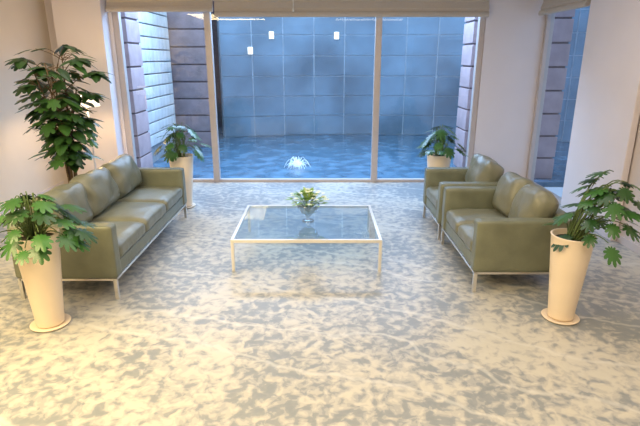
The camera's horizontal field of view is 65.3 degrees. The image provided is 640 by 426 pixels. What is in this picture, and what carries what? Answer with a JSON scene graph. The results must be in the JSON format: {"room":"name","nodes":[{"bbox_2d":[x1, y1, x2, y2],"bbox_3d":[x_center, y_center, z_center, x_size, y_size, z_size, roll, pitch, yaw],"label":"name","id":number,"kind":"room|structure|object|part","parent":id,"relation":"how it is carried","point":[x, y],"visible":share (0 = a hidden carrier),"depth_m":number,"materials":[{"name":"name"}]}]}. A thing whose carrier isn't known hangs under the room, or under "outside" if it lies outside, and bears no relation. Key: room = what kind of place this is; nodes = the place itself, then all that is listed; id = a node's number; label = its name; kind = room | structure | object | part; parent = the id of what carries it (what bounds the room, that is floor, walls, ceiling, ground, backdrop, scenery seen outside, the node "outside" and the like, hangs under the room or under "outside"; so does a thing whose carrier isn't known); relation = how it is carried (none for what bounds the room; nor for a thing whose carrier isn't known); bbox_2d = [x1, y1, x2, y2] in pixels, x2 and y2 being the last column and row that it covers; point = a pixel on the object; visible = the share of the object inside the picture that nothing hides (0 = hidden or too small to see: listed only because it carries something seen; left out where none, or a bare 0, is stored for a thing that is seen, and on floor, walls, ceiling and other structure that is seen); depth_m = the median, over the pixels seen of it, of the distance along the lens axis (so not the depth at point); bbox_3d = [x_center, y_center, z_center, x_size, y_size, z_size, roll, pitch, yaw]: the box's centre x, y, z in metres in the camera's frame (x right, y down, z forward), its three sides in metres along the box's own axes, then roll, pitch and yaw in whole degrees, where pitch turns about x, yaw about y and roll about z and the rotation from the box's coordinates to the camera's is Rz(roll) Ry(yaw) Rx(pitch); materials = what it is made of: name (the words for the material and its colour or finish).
{"room":"lobby","nodes":[
{"label":"lobby","id":0,"kind":"room"},
{"bbox_2d":[0,0,67,209],"bbox_3d":[-4.700,-0.435,3.006,0.200,3.450,12.000,0,17,0],"label":"wall","id":1,"kind":"structure","parent":0,"point":[23,23],"depth_m":7.67,"materials":[{"name":"paint"}]},
{"bbox_2d":[0,181,63,215],"bbox_3d":[-4.590,1.207,3.364,0.019,0.099,11.690,0,17,0],"label":"baseboard","id":2,"kind":"structure","parent":1,"relation":"attached to","point":[62,182],"depth_m":8.29,"materials":[{"name":"paint"}]},
{"bbox_2d":[44,0,554,177],"bbox_3d":[-0.425,-2.242,8.832,8.750,3.450,0.200,0,17,0],"label":"wall","id":3,"kind":"structure","parent":0,"point":[514,29],"depth_m":8.70,"materials":[{"name":"paint"}]},
{"bbox_2d":[51,0,123,176],"bbox_3d":[-3.955,-2.170,8.602,0.790,3.449,0.278,0,17,0],"label":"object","id":4,"kind":"structure","parent":3,"relation":"attached to","point":[83,25],"depth_m":8.36,"materials":[{"name":"paint"}]},
{"bbox_2d":[112,0,485,181],"bbox_3d":[-0.352,-2.116,8.850,6.295,3.200,0.120,0,17,0],"label":"frame","id":5,"kind":"object","parent":3,"relation":"attached to","point":[116,16],"visible":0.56,"depth_m":8.87,"materials":[{"name":"metal"}]},
{"bbox_2d":[0,182,639,425],"bbox_3d":[-0.425,1.268,3.508,8.750,0.100,12.350,0,17,0],"label":"floor","id":6,"kind":"structure","parent":0,"point":[298,334],"depth_m":4.19,"materials":[{"name":"grey carpet"}]},
{"bbox_2d":[0,191,97,332],"bbox_3d":[-2.341,0.407,4.103,1.069,1.192,0.808,0,17,0],"label":"philodendron","id":7,"kind":"object","parent":6,"relation":"on","point":[36,247],"visible":1,"depth_m":4.03,"materials":[{"name":"plant"}]},
{"bbox_2d":[16,227,64,327],"bbox_3d":[-2.330,0.555,4.203,0.362,0.810,0.362,0,17,0],"label":"planter","id":8,"kind":"object","parent":7,"relation":"attached to","point":[43,285],"depth_m":4.12,"materials":[{"name":"ceramic"}]},
{"bbox_2d":[5,44,112,183],"bbox_3d":[-3.070,-0.835,6.137,1.130,2.360,1.146,10,20,28],"label":"tree","id":9,"kind":"object","parent":6,"relation":"on","point":[64,148],"visible":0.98,"depth_m":5.91,"materials":[{"name":"green plant"}]},
{"bbox_2d":[81,99,99,168],"bbox_3d":[-3.550,-0.987,7.808,0.380,1.660,0.380,0,17,0],"label":"floor lamp","id":10,"kind":"object","parent":6,"relation":"on","point":[93,102],"visible":0.17,"depth_m":7.56,"materials":[{"name":"metal"}]},
{"bbox_3d":[-3.550,-1.703,7.586,0.380,0.160,0.380,0,17,0],"label":"lamp shade","id":11,"kind":"part","parent":10,"relation":"part of","materials":[{"name":"beige"}]},
{"bbox_2d":[7,155,186,298],"bbox_3d":[-2.388,-0.022,5.856,0.970,0.973,2.615,0,17,0],"label":"sofa","id":12,"kind":"object","parent":6,"relation":"on","point":[130,205],"visible":0.81,"depth_m":5.51,"materials":[{"name":"leather"}]},
{"bbox_2d":[29,183,92,222],"bbox_3d":[-2.599,-0.021,5.046,0.348,0.491,0.777,-14,15,5],"label":"cushion","id":13,"kind":"object","parent":12,"relation":"on","point":[72,193],"depth_m":5.03,"materials":[{"name":"green leather"}]},
{"bbox_3d":[-2.385,0.354,4.685,0.964,0.526,0.156,0,17,0],"label":"arm","id":14,"kind":"part","parent":12,"relation":"part of","materials":[{"name":"green leather"}]},
{"bbox_2d":[69,167,119,217],"bbox_3d":[-2.600,-0.251,5.785,0.342,0.490,0.788,-15,16,4],"label":"cushion","id":15,"kind":"object","parent":12,"relation":"on","point":[101,184],"depth_m":5.64,"materials":[{"name":"green leather"}]},
{"bbox_3d":[-2.385,0.341,5.969,0.934,0.212,2.574,0,17,0],"label":"steel frame","id":16,"kind":"part","parent":12,"relation":"part of","materials":[{"name":"silver metal"}]},
{"bbox_2d":[91,221,144,257],"bbox_3d":[-2.309,0.268,5.140,0.803,0.216,0.770,0,17,0],"label":"seat cushion","id":17,"kind":"object","parent":12,"relation":"on","point":[130,234],"depth_m":5.17,"materials":[{"name":"green leather"}]},
{"bbox_2d":[101,155,141,198],"bbox_3d":[-2.603,-0.477,6.517,0.349,0.503,0.784,-14,18,5],"label":"cushion","id":18,"kind":"object","parent":12,"relation":"on","point":[127,176],"depth_m":6.39,"materials":[{"name":"green leather"}]},
{"bbox_2d":[92,202,165,231],"bbox_3d":[-2.309,0.042,5.877,0.809,0.212,0.770,0,17,0],"label":"seat cushion","id":19,"kind":"object","parent":12,"relation":"on","point":[152,214],"depth_m":5.75,"materials":[{"name":"green leather"}]},
{"bbox_2d":[116,186,182,210],"bbox_3d":[-2.309,-0.188,6.610,0.808,0.214,0.772,0,17,0],"label":"seat cushion","id":20,"kind":"object","parent":12,"relation":"on","point":[172,196],"depth_m":6.50,"materials":[{"name":"green leather"}]},
{"bbox_3d":[-2.385,-0.375,7.035,0.964,0.526,0.154,0,17,0],"label":"arm","id":21,"kind":"part","parent":12,"relation":"part of","materials":[{"name":"green leather"}]},
{"bbox_2d":[153,122,211,208],"bbox_3d":[-2.058,-0.721,7.566,0.898,1.294,0.730,0,17,0],"label":"philodendron","id":22,"kind":"object","parent":6,"relation":"on","point":[184,160],"visible":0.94,"depth_m":7.42,"materials":[{"name":"plant"}]},
{"bbox_2d":[169,153,193,206],"bbox_3d":[-2.100,-0.497,7.646,0.382,0.780,0.382,0,17,0],"label":"planter","id":23,"kind":"object","parent":22,"relation":"attached to","point":[185,161],"depth_m":7.52,"materials":[{"name":"ceramic"}]},
{"bbox_2d":[230,205,381,270],"bbox_3d":[-0.145,0.262,5.976,1.610,0.360,1.320,0,17,0],"label":"coffee table","id":24,"kind":"object","parent":6,"relation":"on","point":[233,240],"visible":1,"depth_m":5.36,"materials":[{"name":"metal"}]},
{"bbox_2d":[285,187,328,222],"bbox_3d":[-0.155,-0.102,5.866,0.543,0.400,0.489,0,17,0],"label":"flower vase","id":25,"kind":"object","parent":24,"relation":"on","point":[308,194],"visible":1,"depth_m":5.81,"materials":[{"name":"clear glass"}]},
{"bbox_2d":[297,201,318,222],"bbox_3d":[-0.140,-0.007,5.882,0.270,0.210,0.270,0,17,0],"label":"glass bowl","id":26,"kind":"object","parent":25,"relation":"attached to","point":[314,209],"depth_m":5.81,"materials":[{"name":"clear glass"}]},
{"bbox_2d":[417,125,467,167],"bbox_3d":[1.800,-0.717,7.627,0.779,1.251,0.767,14,22,38],"label":"philodendron","id":27,"kind":"object","parent":6,"relation":"on","point":[442,158],"visible":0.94,"depth_m":7.48,"materials":[{"name":"plant"}]},
{"bbox_2d":[427,153,451,167],"bbox_3d":[1.820,-0.527,7.741,0.382,0.780,0.382,0,17,0],"label":"planter","id":28,"kind":"object","parent":27,"relation":"on","point":[436,160],"depth_m":7.52,"materials":[{"name":"ceramic"}]},
{"bbox_2d":[423,153,502,239],"bbox_3d":[1.943,-0.266,6.639,0.940,0.975,1.016,0,17,0],"label":"armchair","id":29,"kind":"object","parent":6,"relation":"on","point":[483,170],"visible":0.49,"depth_m":6.52,"materials":[{"name":"leather"}]},
{"bbox_3d":[1.940,0.098,6.752,0.904,0.212,0.974,0,17,0],"label":"steel frame","id":30,"kind":"part","parent":29,"relation":"part of","materials":[{"name":"silver metal"}]},
{"bbox_2d":[426,186,438,207],"bbox_3d":[1.863,-0.201,6.659,0.774,0.213,0.707,0,17,0],"label":"seat cushion","id":31,"kind":"object","parent":29,"relation":"on","point":[431,191],"depth_m":6.70,"materials":[{"name":"green leather"}]},
{"bbox_3d":[1.941,-0.380,7.054,0.934,0.528,0.154,0,17,0],"label":"arm","id":32,"kind":"part","parent":29,"relation":"part of","materials":[{"name":"green leather"}]},
{"bbox_3d":[1.940,-0.125,6.232,0.933,0.527,0.155,0,17,0],"label":"arm","id":33,"kind":"part","parent":29,"relation":"part of","materials":[{"name":"green leather"}]},
{"bbox_2d":[464,153,502,181],"bbox_3d":[2.139,-0.503,6.574,0.329,0.496,0.699,15,18,-3],"label":"cushion","id":34,"kind":"object","parent":29,"relation":"on","point":[482,168],"depth_m":6.31,"materials":[{"name":"green leather"}]},
{"bbox_2d":[441,172,571,291],"bbox_3d":[1.963,0.114,5.417,0.961,0.973,1.394,0,17,0],"label":"sofa","id":35,"kind":"object","parent":6,"relation":"on","point":[498,229],"visible":0.94,"depth_m":4.85,"materials":[{"name":"leather"}]},
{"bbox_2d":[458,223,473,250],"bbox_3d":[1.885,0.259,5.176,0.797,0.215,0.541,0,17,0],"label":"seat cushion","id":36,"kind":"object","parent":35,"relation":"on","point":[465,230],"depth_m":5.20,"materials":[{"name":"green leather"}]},
{"bbox_3d":[1.959,-0.057,6.013,0.954,0.527,0.154,0,17,0],"label":"arm","id":37,"kind":"part","parent":35,"relation":"part of","materials":[{"name":"green leather"}]},
{"bbox_2d":[446,208,506,233],"bbox_3d":[1.886,0.097,5.697,0.795,0.216,0.544,0,17,0],"label":"seat cushion","id":38,"kind":"object","parent":35,"relation":"on","point":[455,217],"depth_m":5.65,"materials":[{"name":"green leather"}]},
{"bbox_3d":[1.960,0.477,5.530,0.924,0.212,1.354,0,17,0],"label":"steel frame","id":39,"kind":"part","parent":35,"relation":"part of","materials":[{"name":"silver metal"}]},
{"bbox_2d":[491,172,536,217],"bbox_3d":[2.169,-0.187,5.608,0.327,0.490,0.549,14,15,-6],"label":"cushion","id":40,"kind":"object","parent":35,"relation":"on","point":[502,196],"depth_m":5.51,"materials":[{"name":"green leather"}]},
{"bbox_3d":[1.960,0.310,4.829,0.955,0.526,0.154,0,17,0],"label":"arm","id":41,"kind":"part","parent":35,"relation":"part of","materials":[{"name":"green leather"}]},
{"bbox_2d":[509,183,559,217],"bbox_3d":[2.172,-0.034,5.086,0.353,0.490,0.555,15,15,-4],"label":"cushion","id":42,"kind":"object","parent":35,"relation":"on","point":[530,200],"depth_m":4.88,"materials":[{"name":"green leather"}]},
{"bbox_2d":[541,170,639,325],"bbox_3d":[2.302,0.278,4.277,0.857,1.336,0.704,15,23,39],"label":"philodendron","id":43,"kind":"object","parent":6,"relation":"on","point":[571,247],"visible":1,"depth_m":4.13,"materials":[{"name":"plant"}]},
{"bbox_2d":[547,228,596,321],"bbox_3d":[2.130,0.546,4.316,0.352,0.760,0.352,0,17,0],"label":"planter","id":44,"kind":"object","parent":43,"relation":"on","point":[569,259],"depth_m":4.21,"materials":[{"name":"ceramic"}]},
{"bbox_2d":[526,13,561,203],"bbox_3d":[3.850,-1.841,7.962,0.120,3.200,1.680,0,17,0],"label":"frame","id":45,"kind":"object","parent":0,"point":[549,21],"visible":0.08,"depth_m":8.69,"materials":[{"name":"metal"}]},
{"bbox_2d":[618,116,639,244],"bbox_3d":[3.850,-0.183,2.194,0.200,3.450,10.300,0,17,0],"label":"wall","id":46,"kind":"structure","parent":0,"point":[634,171],"depth_m":5.94,"materials":[{"name":"paint"}]},
{"bbox_2d":[560,0,639,240],"bbox_3d":[3.689,-1.498,6.435,0.079,3.448,1.380,0,17,0],"label":"pillar","id":47,"kind":"structure","parent":46,"relation":"attached to","point":[607,107],"depth_m":6.37,"materials":[{"name":"white paint"}]},
{"bbox_2d":[616,234,639,254],"bbox_3d":[3.740,1.415,2.695,0.019,0.099,10.290,0,17,0],"label":"baseboard","id":48,"kind":"structure","parent":46,"relation":"attached to","point":[626,242],"depth_m":6.02,"materials":[{"name":"paint"}]},
{"bbox_3d":[-0.425,-2.154,2.473,8.750,0.150,12.400,0,17,0],"label":"ceiling","id":49,"kind":"structure","parent":0,"visible":0},
{"bbox_2d":[105,0,212,11],"bbox_3d":[-2.660,-3.578,8.211,1.760,0.510,0.075,0,17,0],"label":"blind","id":50,"kind":"object","parent":49,"relation":"hanging from","point":[111,5],"visible":1,"depth_m":8.26,"materials":[{"name":"fabric"}]},
{"bbox_2d":[214,0,489,16],"bbox_3d":[0.525,-3.540,8.223,4.550,0.590,0.075,0,17,0],"label":"blind","id":51,"kind":"object","parent":49,"relation":"hanging from","point":[222,8],"visible":1,"depth_m":8.26,"materials":[{"name":"fabric"}]},
{"bbox_2d":[538,0,590,15],"bbox_3d":[3.652,-3.316,7.468,0.075,0.570,1.530,0,17,0],"label":"blind","id":52,"kind":"object","parent":49,"relation":"hanging from","point":[548,6],"visible":1,"depth_m":7.55,"materials":[{"name":"fabric"}]},
{"label":"outside","id":53,"kind":"structure","parent":0,"visible":0},
{"bbox_2d":[153,127,569,186],"bbox_3d":[0.500,-2.137,14.623,19.000,0.100,10.800,0,17,0],"label":"pool","id":54,"kind":"structure","parent":53,"point":[327,155],"depth_m":11.78,"materials":[{"name":"liquid"}]},
{"bbox_2d":[120,12,152,167],"bbox_3d":[-3.880,-2.994,9.384,0.840,4.640,0.700,0,17,0],"label":"stone pilaster","id":55,"kind":"object","parent":54,"relation":"on","point":[130,28],"visible":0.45,"depth_m":9.47,"materials":[{"name":"grey stone"}]},
{"bbox_2d":[137,12,175,162],"bbox_3d":[-3.930,-3.524,11.094,0.540,4.640,2.820,0,17,0],"label":"panel","id":56,"kind":"object","parent":54,"relation":"on","point":[153,26],"visible":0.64,"depth_m":11.32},
{"bbox_2d":[167,12,211,146],"bbox_3d":[-3.675,-4.090,12.918,1.650,4.640,0.900,0,17,0],"label":"stone pilaster","id":57,"kind":"object","parent":54,"relation":"on","point":[186,33],"visible":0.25,"depth_m":12.63,"materials":[{"name":"grey stone"}]},
{"bbox_2d":[211,1,222,126],"bbox_3d":[0.500,-5.347,16.297,19.000,5.040,0.300,0,17,0],"label":"panel","id":58,"kind":"object","parent":54,"relation":"on","point":[214,19],"visible":0.02,"depth_m":16.33,"materials":[{"name":"metal"}]},
{"bbox_2d":[284,156,309,168],"bbox_3d":[-0.487,-1.098,10.727,0.568,0.228,0.517,0,17,0],"label":"fountain jet","id":59,"kind":"object","parent":54,"relation":"on","point":[297,163],"visible":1,"depth_m":10.72,"materials":[{"name":"white liquid"}]},
{"bbox_2d":[216,6,589,141],"bbox_3d":[2.883,-4.438,14.041,11.523,4.640,1.682,3,17,8],"label":"wall","id":60,"kind":"structure","parent":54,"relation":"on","point":[279,75],"depth_m":14.63,"materials":[{"name":"blue tile"}]},
{"bbox_2d":[453,17,477,166],"bbox_3d":[3.200,-3.201,10.053,0.500,4.640,0.700,0,17,0],"label":"stone pilaster","id":61,"kind":"object","parent":54,"relation":"on","point":[470,28],"visible":0.41,"depth_m":10.13,"materials":[{"name":"grey stone"}]},
{"bbox_2d":[534,9,575,177],"bbox_3d":[4.270,-2.957,9.265,0.500,4.640,0.450,0,17,0],"label":"stone pilaster","id":62,"kind":"object","parent":54,"relation":"on","point":[563,22],"visible":0.44,"depth_m":9.27,"materials":[{"name":"grey stone"}]}
]}

